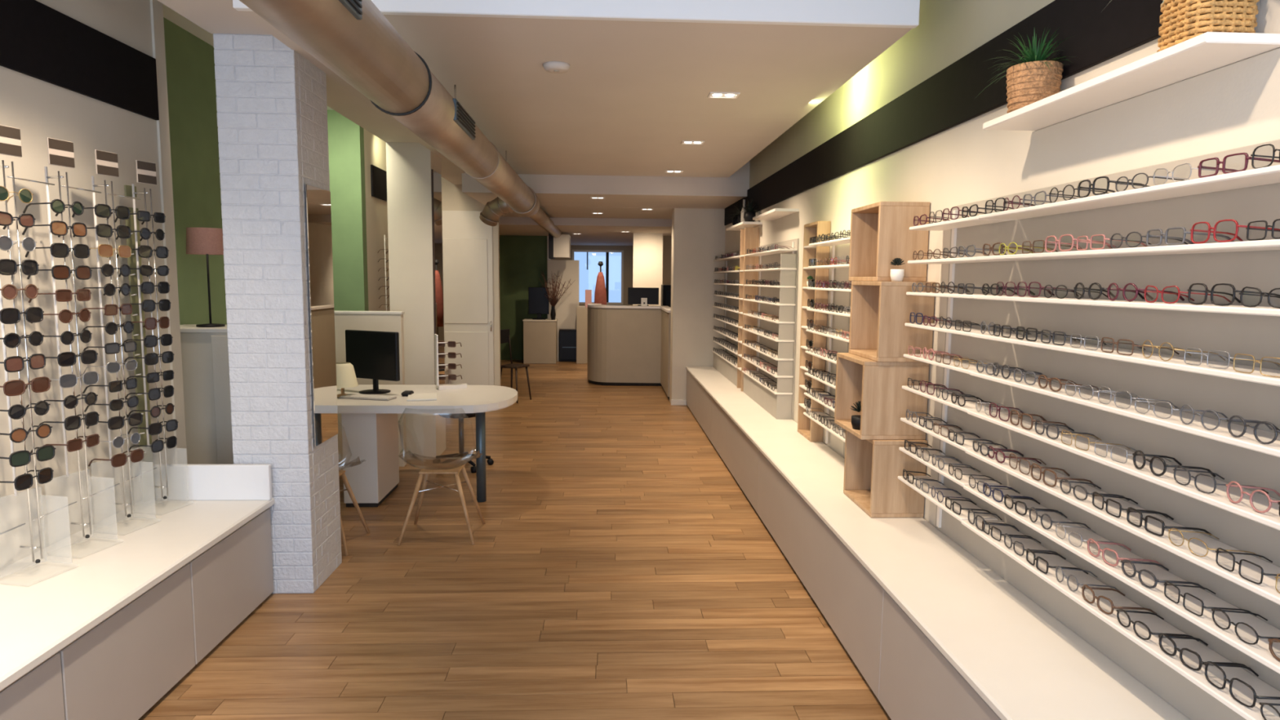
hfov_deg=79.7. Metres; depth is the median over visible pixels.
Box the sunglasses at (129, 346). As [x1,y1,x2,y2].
[82,341,137,354]
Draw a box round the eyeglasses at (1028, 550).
[1026,548,1088,574]
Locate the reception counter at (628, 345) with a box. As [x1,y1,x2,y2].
[587,303,671,399]
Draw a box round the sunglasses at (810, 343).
[805,339,813,348]
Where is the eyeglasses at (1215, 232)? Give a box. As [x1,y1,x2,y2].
[1190,219,1279,244]
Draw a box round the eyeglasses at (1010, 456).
[1008,453,1058,474]
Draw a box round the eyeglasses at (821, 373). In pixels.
[819,370,835,380]
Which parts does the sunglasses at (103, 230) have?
frame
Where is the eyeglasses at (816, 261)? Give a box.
[811,257,835,266]
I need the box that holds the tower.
[737,226,759,391]
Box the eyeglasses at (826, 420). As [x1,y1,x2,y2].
[824,417,836,428]
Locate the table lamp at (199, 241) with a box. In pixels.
[186,227,225,327]
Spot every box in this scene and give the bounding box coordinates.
[834,352,928,439]
[843,430,927,517]
[848,201,929,281]
[848,280,935,361]
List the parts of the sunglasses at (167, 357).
frame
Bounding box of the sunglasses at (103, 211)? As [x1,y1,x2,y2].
[71,204,130,219]
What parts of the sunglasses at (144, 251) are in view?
frame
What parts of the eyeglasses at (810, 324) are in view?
frame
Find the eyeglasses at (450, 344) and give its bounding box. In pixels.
[438,341,462,347]
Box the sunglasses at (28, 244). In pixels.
[0,235,36,252]
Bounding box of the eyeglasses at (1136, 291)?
[1106,282,1184,302]
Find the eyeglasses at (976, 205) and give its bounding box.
[961,204,1004,217]
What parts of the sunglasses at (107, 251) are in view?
frame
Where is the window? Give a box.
[572,249,623,304]
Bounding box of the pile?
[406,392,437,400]
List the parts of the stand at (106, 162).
rod, rod, rod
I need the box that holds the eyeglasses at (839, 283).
[836,280,846,288]
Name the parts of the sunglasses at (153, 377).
frame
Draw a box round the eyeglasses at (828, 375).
[826,373,835,383]
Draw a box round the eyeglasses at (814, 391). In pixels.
[812,389,834,398]
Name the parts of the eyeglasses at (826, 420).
frame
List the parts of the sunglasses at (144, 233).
frame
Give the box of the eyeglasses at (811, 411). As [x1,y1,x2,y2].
[811,410,829,419]
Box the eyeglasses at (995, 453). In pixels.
[987,445,1041,463]
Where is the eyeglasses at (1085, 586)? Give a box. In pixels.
[1081,584,1156,614]
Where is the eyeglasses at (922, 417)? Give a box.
[919,415,960,430]
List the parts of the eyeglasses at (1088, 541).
frame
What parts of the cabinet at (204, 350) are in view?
door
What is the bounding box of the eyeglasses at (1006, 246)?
[998,242,1051,255]
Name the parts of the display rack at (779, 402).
panel, panel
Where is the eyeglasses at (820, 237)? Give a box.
[817,234,839,242]
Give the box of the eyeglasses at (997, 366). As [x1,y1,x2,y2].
[992,362,1044,378]
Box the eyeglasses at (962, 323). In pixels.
[955,319,1003,331]
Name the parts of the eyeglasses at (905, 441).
frame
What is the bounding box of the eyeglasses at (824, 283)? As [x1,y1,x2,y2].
[822,280,846,288]
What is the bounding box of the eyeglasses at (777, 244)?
[774,244,793,249]
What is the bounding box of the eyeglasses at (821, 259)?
[817,258,840,265]
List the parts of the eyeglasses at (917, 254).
frame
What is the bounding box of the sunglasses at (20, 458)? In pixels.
[0,444,55,466]
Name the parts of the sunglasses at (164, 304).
frame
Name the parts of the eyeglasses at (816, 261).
frame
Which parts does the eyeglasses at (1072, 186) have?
frame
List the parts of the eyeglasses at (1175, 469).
frame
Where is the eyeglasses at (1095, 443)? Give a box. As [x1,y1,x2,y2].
[1093,440,1170,463]
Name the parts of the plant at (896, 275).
pot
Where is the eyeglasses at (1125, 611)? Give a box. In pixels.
[1116,608,1199,641]
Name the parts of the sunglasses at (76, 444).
frame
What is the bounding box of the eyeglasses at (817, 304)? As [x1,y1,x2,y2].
[815,302,840,310]
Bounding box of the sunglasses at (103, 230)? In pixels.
[72,223,131,239]
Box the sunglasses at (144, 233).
[115,227,164,240]
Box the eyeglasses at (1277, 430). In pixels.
[1226,415,1279,444]
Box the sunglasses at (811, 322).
[806,319,813,327]
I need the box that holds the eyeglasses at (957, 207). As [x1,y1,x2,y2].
[942,206,981,221]
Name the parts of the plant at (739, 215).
pot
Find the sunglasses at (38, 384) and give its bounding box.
[0,376,51,395]
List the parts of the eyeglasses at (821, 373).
frame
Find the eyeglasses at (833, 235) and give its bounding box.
[831,231,850,239]
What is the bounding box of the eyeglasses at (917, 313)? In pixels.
[909,311,947,324]
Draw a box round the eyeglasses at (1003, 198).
[984,197,1035,213]
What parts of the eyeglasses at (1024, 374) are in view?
frame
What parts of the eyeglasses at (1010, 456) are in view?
frame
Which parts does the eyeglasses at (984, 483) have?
frame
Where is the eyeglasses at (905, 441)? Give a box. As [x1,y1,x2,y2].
[904,440,941,453]
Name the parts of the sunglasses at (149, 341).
frame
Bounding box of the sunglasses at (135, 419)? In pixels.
[86,412,143,430]
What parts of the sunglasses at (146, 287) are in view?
frame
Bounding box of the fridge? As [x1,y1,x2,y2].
[559,329,576,361]
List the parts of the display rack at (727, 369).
panel, panel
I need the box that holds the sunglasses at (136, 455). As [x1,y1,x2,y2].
[88,448,144,467]
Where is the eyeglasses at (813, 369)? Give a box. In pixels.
[813,368,835,377]
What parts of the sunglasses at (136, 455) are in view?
frame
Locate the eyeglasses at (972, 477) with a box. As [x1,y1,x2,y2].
[968,475,1019,493]
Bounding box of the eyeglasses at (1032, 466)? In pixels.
[1030,463,1095,487]
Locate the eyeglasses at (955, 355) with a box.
[953,355,986,368]
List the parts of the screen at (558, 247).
panel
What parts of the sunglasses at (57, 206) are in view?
frame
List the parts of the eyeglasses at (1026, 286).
frame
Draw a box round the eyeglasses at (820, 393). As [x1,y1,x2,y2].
[819,393,835,402]
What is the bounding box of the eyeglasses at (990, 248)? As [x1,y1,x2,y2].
[982,242,1035,256]
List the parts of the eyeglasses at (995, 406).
frame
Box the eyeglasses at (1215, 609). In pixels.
[1211,608,1279,644]
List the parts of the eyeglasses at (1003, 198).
frame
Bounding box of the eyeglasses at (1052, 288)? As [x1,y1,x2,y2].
[1043,284,1107,298]
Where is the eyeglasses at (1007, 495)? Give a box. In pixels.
[1004,493,1062,515]
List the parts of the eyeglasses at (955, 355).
frame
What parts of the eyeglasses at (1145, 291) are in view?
frame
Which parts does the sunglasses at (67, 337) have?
frame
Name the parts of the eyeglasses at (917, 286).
frame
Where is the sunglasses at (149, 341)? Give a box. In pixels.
[122,333,173,347]
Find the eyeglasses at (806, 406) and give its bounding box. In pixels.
[805,405,826,415]
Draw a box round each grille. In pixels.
[338,0,362,19]
[452,97,475,139]
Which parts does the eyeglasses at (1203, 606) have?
frame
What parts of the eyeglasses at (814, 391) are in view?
frame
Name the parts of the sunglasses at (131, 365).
frame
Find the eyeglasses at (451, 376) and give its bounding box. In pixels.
[438,373,462,380]
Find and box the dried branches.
[538,270,573,319]
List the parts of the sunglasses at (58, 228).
frame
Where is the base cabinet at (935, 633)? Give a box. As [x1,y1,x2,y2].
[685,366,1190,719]
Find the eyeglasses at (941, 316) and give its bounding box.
[939,315,982,328]
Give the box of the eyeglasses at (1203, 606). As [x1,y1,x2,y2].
[1164,581,1256,616]
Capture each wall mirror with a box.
[305,183,337,446]
[431,168,444,384]
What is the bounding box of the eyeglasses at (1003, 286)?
[995,281,1051,296]
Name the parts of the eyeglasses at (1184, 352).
frame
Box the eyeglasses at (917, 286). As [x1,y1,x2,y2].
[911,282,951,292]
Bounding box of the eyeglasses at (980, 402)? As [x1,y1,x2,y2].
[975,399,1024,415]
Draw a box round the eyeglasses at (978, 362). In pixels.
[976,360,1029,374]
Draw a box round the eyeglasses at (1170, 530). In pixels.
[1167,528,1261,557]
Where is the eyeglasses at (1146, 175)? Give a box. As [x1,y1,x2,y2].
[1115,173,1185,191]
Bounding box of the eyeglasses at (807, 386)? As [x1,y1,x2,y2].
[806,386,830,395]
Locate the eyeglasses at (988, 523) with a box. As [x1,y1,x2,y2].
[982,520,1035,541]
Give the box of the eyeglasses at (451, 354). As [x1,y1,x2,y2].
[438,351,462,358]
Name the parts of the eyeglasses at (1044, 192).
frame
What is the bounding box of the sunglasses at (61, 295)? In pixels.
[28,288,91,302]
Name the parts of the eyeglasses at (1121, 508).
frame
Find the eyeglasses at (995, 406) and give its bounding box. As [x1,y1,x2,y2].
[989,402,1044,421]
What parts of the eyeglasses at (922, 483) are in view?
frame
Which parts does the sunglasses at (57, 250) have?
frame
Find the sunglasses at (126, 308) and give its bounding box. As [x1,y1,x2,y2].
[76,303,132,316]
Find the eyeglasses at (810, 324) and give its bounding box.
[808,322,832,330]
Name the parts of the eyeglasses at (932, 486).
frame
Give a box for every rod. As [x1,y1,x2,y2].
[0,523,25,534]
[6,176,54,185]
[32,501,76,520]
[61,185,101,193]
[82,483,119,499]
[106,192,141,199]
[124,467,156,481]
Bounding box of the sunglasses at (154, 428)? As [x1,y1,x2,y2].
[128,418,178,435]
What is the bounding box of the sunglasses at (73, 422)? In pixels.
[39,411,99,431]
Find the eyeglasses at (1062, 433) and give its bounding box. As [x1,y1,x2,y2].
[1061,430,1130,450]
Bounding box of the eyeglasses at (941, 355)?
[935,351,977,364]
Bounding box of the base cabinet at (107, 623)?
[0,464,274,719]
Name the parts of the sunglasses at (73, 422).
frame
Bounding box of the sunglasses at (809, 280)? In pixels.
[808,279,815,287]
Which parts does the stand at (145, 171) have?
rod, rod, rod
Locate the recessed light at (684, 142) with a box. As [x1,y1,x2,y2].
[680,140,704,144]
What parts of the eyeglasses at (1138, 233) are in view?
frame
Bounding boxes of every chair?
[338,440,369,555]
[397,408,484,545]
[500,328,531,403]
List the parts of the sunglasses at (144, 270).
frame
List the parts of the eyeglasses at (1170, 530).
frame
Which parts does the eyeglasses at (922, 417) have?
frame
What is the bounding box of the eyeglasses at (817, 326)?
[815,324,837,332]
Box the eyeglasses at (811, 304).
[809,302,828,308]
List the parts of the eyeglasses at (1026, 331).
frame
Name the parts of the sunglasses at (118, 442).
frame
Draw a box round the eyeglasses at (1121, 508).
[1092,491,1168,517]
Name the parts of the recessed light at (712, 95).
plate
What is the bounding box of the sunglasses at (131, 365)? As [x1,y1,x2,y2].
[83,359,137,373]
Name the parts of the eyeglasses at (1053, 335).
frame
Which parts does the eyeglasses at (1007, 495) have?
frame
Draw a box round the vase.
[550,306,555,319]
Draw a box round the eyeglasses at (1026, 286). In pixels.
[1017,281,1079,297]
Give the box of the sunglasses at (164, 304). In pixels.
[120,298,171,311]
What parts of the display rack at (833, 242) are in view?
panel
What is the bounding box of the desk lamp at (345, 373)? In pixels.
[336,362,358,397]
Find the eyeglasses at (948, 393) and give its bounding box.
[936,386,977,399]
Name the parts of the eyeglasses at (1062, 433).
frame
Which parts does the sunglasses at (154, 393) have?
frame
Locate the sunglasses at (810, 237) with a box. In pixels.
[809,237,816,244]
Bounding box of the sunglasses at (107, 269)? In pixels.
[90,263,131,276]
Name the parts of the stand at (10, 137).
rod, rod, rod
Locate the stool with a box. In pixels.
[432,413,493,472]
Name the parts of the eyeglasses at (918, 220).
frame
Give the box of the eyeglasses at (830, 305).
[828,302,849,311]
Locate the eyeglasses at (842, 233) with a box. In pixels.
[840,230,850,238]
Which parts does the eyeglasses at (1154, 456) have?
frame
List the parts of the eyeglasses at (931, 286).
frame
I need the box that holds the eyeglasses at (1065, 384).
[1064,380,1134,399]
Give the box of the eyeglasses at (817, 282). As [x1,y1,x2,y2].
[815,280,835,287]
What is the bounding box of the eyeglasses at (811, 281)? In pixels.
[810,280,831,287]
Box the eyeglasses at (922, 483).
[915,477,957,493]
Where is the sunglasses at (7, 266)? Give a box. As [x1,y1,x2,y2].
[0,258,39,275]
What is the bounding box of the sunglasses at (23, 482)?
[0,466,53,490]
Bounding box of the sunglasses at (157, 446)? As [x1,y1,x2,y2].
[128,435,177,453]
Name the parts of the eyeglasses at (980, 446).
frame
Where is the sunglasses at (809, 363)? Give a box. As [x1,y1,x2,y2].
[805,360,812,369]
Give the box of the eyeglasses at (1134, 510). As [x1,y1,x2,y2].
[1126,506,1212,536]
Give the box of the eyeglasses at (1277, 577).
[1274,573,1279,592]
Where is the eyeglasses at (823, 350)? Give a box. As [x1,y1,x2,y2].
[820,347,837,356]
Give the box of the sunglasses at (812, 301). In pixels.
[807,298,814,306]
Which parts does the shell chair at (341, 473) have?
seat mount, leg, leg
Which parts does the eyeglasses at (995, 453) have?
frame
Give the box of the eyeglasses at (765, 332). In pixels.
[764,330,775,336]
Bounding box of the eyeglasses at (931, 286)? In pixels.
[924,282,968,293]
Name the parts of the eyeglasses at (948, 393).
frame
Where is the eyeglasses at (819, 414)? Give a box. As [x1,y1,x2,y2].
[818,413,834,423]
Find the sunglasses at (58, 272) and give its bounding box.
[26,265,92,279]
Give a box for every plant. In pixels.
[728,198,751,222]
[728,208,739,225]
[732,199,759,222]
[806,275,813,286]
[850,400,861,430]
[889,257,905,281]
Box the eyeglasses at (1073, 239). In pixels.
[1044,234,1112,252]
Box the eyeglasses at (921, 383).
[920,380,963,395]
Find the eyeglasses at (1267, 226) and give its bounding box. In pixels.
[1245,218,1279,240]
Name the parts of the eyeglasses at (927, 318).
frame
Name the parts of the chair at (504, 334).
backrest, post, leg, seat, leg, leg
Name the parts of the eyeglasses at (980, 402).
frame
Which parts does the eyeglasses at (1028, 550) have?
frame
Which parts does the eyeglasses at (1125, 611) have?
frame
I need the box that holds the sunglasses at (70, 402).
[44,391,97,408]
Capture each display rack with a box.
[711,249,740,386]
[742,238,799,419]
[797,221,831,441]
[803,233,884,458]
[897,139,1279,719]
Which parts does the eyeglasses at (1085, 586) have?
frame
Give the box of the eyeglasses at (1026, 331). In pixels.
[1015,326,1075,341]
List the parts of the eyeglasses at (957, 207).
frame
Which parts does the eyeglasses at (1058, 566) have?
frame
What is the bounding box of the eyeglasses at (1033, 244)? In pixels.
[1022,240,1079,253]
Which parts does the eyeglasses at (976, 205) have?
frame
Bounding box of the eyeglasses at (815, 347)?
[813,346,836,354]
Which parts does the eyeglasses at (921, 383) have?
frame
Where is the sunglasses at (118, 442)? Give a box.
[88,432,141,448]
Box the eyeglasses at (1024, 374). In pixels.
[1013,368,1072,385]
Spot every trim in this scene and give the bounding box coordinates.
[150,0,187,464]
[546,235,551,260]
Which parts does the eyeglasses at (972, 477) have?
frame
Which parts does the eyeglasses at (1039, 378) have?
frame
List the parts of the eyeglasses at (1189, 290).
frame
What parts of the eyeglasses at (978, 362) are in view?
frame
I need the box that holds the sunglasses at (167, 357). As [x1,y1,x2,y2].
[123,351,173,365]
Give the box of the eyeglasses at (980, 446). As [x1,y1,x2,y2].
[973,440,1023,457]
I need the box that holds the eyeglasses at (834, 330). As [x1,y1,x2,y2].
[828,328,844,335]
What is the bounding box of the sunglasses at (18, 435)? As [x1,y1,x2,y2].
[0,423,52,443]
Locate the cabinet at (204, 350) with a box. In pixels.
[179,324,233,464]
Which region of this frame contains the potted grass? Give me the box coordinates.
[982,28,1075,113]
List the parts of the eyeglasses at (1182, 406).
frame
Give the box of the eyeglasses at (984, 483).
[982,482,1035,502]
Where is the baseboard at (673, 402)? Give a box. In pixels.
[671,400,686,404]
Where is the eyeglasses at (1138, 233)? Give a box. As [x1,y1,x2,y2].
[1109,231,1187,248]
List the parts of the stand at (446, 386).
post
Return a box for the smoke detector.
[542,61,570,73]
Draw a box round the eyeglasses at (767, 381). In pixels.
[767,381,777,387]
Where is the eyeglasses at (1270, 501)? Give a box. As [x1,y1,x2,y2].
[1226,480,1279,513]
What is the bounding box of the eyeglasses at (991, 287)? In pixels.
[982,283,1035,295]
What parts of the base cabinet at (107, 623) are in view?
door, door, door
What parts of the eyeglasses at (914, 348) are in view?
frame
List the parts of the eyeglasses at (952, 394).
frame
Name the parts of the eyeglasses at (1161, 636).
frame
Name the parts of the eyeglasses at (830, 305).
frame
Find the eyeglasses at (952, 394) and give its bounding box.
[951,392,998,406]
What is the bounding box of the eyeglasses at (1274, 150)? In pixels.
[1250,143,1279,168]
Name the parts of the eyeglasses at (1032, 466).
frame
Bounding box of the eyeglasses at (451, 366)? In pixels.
[438,363,462,369]
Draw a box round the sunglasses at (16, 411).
[0,400,50,419]
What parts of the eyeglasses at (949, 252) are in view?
frame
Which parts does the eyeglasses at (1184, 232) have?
frame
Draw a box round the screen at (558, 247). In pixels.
[548,232,570,259]
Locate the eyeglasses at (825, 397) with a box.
[824,396,835,406]
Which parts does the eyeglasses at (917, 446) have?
frame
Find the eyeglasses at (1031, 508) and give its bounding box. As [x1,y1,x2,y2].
[1028,506,1090,529]
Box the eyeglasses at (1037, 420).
[1034,419,1098,439]
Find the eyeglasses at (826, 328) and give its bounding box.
[820,326,839,333]
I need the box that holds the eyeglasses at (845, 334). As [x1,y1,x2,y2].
[841,330,849,339]
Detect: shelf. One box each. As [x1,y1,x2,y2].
[711,339,737,355]
[711,350,737,368]
[712,293,738,299]
[712,305,738,313]
[712,316,738,327]
[712,328,737,342]
[713,255,739,261]
[713,270,739,272]
[713,283,739,285]
[725,221,762,230]
[742,313,795,324]
[742,328,794,342]
[742,342,793,360]
[742,356,793,377]
[742,370,792,394]
[743,284,795,288]
[743,298,795,306]
[744,248,796,256]
[744,267,796,271]
[752,208,799,220]
[798,403,810,412]
[799,384,811,392]
[800,325,813,328]
[800,346,813,351]
[800,366,812,372]
[801,306,814,308]
[803,412,845,442]
[804,245,816,248]
[804,351,836,364]
[804,372,835,389]
[804,392,835,411]
[805,328,848,342]
[806,308,850,316]
[807,287,851,292]
[808,236,850,246]
[808,263,848,268]
[897,475,997,521]
[898,447,999,487]
[900,417,1001,451]
[902,354,1006,374]
[902,385,1004,413]
[904,323,1008,336]
[906,292,1004,298]
[907,257,1004,264]
[909,215,1015,231]
[961,520,1279,719]
[963,484,1279,674]
[964,448,1279,604]
[967,410,1279,530]
[969,371,1279,457]
[971,333,1279,386]
[973,295,1279,316]
[976,239,1279,261]
[977,164,1279,219]
[982,31,1279,130]
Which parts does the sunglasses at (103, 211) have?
frame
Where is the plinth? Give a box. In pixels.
[522,318,557,364]
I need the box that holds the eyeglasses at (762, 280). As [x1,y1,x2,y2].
[761,279,779,284]
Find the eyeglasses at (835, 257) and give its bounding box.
[831,257,848,265]
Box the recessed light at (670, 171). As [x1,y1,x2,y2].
[665,170,683,173]
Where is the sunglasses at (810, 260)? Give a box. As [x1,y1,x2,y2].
[808,258,815,266]
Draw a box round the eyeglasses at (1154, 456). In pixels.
[1132,449,1216,476]
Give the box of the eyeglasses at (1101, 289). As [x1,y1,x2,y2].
[1073,282,1144,300]
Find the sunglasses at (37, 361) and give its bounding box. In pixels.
[0,353,46,372]
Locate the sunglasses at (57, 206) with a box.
[22,199,84,216]
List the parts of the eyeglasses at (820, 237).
frame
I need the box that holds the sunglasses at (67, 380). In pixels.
[49,371,99,387]
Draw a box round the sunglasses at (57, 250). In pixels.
[25,243,90,258]
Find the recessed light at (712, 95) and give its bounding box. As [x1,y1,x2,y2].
[707,92,740,98]
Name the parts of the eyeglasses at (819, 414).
frame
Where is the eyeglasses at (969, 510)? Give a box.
[968,509,1019,531]
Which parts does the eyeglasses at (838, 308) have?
frame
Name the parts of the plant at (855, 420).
pot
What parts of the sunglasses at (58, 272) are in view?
frame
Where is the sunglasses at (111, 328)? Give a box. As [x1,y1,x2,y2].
[81,320,134,334]
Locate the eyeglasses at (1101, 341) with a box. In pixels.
[1100,337,1179,355]
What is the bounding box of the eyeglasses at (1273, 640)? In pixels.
[1267,638,1279,661]
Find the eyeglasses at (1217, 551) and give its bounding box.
[1215,547,1279,584]
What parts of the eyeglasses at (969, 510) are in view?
frame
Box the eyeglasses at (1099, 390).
[1097,386,1177,408]
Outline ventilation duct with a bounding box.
[239,0,561,237]
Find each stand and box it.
[0,124,43,563]
[44,137,91,537]
[91,149,133,517]
[124,184,155,502]
[131,160,168,498]
[384,235,387,311]
[434,333,466,390]
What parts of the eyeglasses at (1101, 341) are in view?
frame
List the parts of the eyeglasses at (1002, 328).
frame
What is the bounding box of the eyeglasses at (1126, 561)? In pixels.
[1120,559,1204,589]
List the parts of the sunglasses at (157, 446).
frame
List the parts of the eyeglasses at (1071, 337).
frame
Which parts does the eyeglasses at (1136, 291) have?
frame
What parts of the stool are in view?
arm, arm, seat, post, arm, arm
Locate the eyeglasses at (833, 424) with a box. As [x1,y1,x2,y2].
[832,423,845,433]
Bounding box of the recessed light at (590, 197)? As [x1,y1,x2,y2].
[590,196,604,199]
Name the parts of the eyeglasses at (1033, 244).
frame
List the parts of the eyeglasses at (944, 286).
frame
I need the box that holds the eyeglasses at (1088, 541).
[1086,538,1161,566]
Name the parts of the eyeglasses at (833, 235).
frame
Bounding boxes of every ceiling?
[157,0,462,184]
[162,4,333,110]
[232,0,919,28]
[239,10,912,177]
[466,193,742,218]
[498,225,671,245]
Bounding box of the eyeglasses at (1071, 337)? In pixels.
[1070,333,1141,350]
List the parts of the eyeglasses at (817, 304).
frame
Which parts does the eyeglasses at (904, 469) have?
frame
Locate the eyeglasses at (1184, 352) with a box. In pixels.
[1183,346,1279,368]
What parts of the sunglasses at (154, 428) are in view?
frame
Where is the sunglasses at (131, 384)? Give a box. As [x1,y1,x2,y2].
[82,377,137,393]
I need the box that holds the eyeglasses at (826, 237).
[824,233,845,241]
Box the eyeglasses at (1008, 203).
[1003,195,1032,210]
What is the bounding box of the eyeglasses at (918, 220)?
[913,213,951,226]
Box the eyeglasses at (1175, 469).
[1173,465,1268,493]
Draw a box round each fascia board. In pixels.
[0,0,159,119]
[370,164,386,201]
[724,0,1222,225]
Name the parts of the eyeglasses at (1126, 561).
frame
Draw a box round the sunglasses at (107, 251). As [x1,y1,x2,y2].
[74,244,132,257]
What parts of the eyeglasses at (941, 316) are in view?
frame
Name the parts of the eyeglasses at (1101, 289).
frame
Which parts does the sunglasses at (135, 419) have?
frame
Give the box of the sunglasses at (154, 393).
[125,385,173,400]
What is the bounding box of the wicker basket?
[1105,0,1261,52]
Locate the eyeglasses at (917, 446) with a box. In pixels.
[916,445,958,462]
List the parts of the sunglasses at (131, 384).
frame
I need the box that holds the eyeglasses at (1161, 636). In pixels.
[1158,633,1250,671]
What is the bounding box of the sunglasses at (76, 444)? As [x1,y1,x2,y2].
[42,433,99,452]
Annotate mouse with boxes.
[400,390,413,395]
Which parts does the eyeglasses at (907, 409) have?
frame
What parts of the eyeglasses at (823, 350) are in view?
frame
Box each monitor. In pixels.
[345,329,399,394]
[528,287,549,319]
[627,287,658,306]
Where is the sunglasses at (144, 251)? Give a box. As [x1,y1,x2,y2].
[116,244,168,258]
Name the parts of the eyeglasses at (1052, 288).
frame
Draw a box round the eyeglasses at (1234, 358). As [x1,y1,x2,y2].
[1232,353,1279,377]
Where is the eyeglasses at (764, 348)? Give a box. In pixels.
[764,347,777,353]
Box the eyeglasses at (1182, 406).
[1178,404,1272,430]
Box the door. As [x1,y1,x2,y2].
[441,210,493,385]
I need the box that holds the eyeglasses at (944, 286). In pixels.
[940,281,985,293]
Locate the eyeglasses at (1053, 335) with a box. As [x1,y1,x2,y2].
[1040,329,1106,345]
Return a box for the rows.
[713,279,738,365]
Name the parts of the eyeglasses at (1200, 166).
frame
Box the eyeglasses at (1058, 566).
[1055,565,1119,591]
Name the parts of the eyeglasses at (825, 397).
frame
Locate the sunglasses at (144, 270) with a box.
[118,264,169,276]
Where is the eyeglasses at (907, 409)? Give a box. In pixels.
[906,408,942,422]
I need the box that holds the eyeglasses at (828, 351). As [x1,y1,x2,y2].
[827,351,836,359]
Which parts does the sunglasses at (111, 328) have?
frame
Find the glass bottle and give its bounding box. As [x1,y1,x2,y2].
[741,199,746,222]
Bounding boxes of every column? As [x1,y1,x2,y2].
[213,33,342,593]
[386,142,445,459]
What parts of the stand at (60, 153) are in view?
rod, rod, rod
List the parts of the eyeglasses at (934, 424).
frame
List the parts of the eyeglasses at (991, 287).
frame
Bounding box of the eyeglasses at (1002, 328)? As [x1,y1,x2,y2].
[993,324,1048,337]
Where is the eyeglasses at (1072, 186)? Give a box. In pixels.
[1048,184,1108,203]
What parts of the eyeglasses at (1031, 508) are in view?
frame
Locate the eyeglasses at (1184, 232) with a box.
[1145,226,1234,246]
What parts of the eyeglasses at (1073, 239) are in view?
frame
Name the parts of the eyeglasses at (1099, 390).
frame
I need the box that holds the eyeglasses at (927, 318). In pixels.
[923,315,965,326]
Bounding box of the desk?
[337,384,517,506]
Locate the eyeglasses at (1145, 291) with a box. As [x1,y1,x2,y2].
[1143,284,1231,303]
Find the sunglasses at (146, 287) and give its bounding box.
[119,281,169,293]
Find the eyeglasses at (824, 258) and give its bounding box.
[824,257,848,265]
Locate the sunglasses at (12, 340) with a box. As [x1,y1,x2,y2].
[0,331,44,348]
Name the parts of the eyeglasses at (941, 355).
frame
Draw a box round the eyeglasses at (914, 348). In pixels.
[908,345,946,356]
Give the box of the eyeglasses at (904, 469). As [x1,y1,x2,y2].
[902,468,941,484]
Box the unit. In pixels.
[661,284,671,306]
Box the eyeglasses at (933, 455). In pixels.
[931,453,974,470]
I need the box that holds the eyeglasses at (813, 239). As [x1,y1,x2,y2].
[811,235,831,243]
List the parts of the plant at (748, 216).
pot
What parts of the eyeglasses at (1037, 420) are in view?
frame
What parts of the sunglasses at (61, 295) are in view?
frame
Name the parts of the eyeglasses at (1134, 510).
frame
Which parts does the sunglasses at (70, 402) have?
frame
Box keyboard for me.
[338,394,396,400]
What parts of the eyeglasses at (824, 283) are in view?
frame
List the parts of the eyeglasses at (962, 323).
frame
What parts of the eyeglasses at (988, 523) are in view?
frame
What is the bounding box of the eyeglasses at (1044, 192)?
[1022,191,1076,207]
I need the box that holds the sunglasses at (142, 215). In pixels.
[115,210,165,224]
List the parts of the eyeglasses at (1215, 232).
frame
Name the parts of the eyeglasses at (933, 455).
frame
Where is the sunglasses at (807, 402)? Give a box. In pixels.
[804,397,811,407]
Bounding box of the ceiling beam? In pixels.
[462,160,750,197]
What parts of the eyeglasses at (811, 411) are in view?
frame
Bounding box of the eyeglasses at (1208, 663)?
[1204,661,1279,707]
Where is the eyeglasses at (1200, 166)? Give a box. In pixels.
[1197,152,1279,177]
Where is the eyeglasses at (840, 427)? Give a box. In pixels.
[839,426,845,438]
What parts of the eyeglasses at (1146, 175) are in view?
frame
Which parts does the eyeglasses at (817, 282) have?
frame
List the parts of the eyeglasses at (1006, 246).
frame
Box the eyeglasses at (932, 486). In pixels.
[931,486,973,502]
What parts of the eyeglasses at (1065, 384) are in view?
frame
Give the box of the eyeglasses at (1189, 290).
[1187,283,1279,306]
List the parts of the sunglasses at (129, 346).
frame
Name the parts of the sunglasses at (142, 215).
frame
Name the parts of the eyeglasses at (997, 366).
frame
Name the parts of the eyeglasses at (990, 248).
frame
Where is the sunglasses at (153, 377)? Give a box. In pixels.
[124,369,173,382]
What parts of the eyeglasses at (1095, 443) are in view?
frame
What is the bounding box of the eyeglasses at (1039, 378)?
[1037,374,1102,391]
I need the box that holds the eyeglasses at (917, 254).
[912,250,951,260]
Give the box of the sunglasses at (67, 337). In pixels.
[43,329,92,345]
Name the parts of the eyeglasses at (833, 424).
frame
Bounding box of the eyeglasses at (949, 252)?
[942,246,982,258]
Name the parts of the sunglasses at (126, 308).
frame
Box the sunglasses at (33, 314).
[0,306,44,324]
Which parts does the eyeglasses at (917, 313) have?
frame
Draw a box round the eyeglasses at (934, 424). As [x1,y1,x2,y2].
[933,422,977,437]
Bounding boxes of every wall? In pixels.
[0,0,390,568]
[333,311,406,466]
[441,177,500,386]
[498,217,671,226]
[499,235,547,359]
[554,244,633,329]
[632,232,662,306]
[662,235,671,284]
[722,0,1279,527]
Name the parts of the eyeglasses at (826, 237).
frame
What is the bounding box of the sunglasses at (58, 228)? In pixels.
[22,220,87,237]
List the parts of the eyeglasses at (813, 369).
frame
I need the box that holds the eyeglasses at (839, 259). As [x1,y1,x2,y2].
[836,256,848,264]
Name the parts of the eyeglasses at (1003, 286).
frame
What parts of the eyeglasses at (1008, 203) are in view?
frame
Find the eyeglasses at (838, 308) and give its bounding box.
[835,304,850,312]

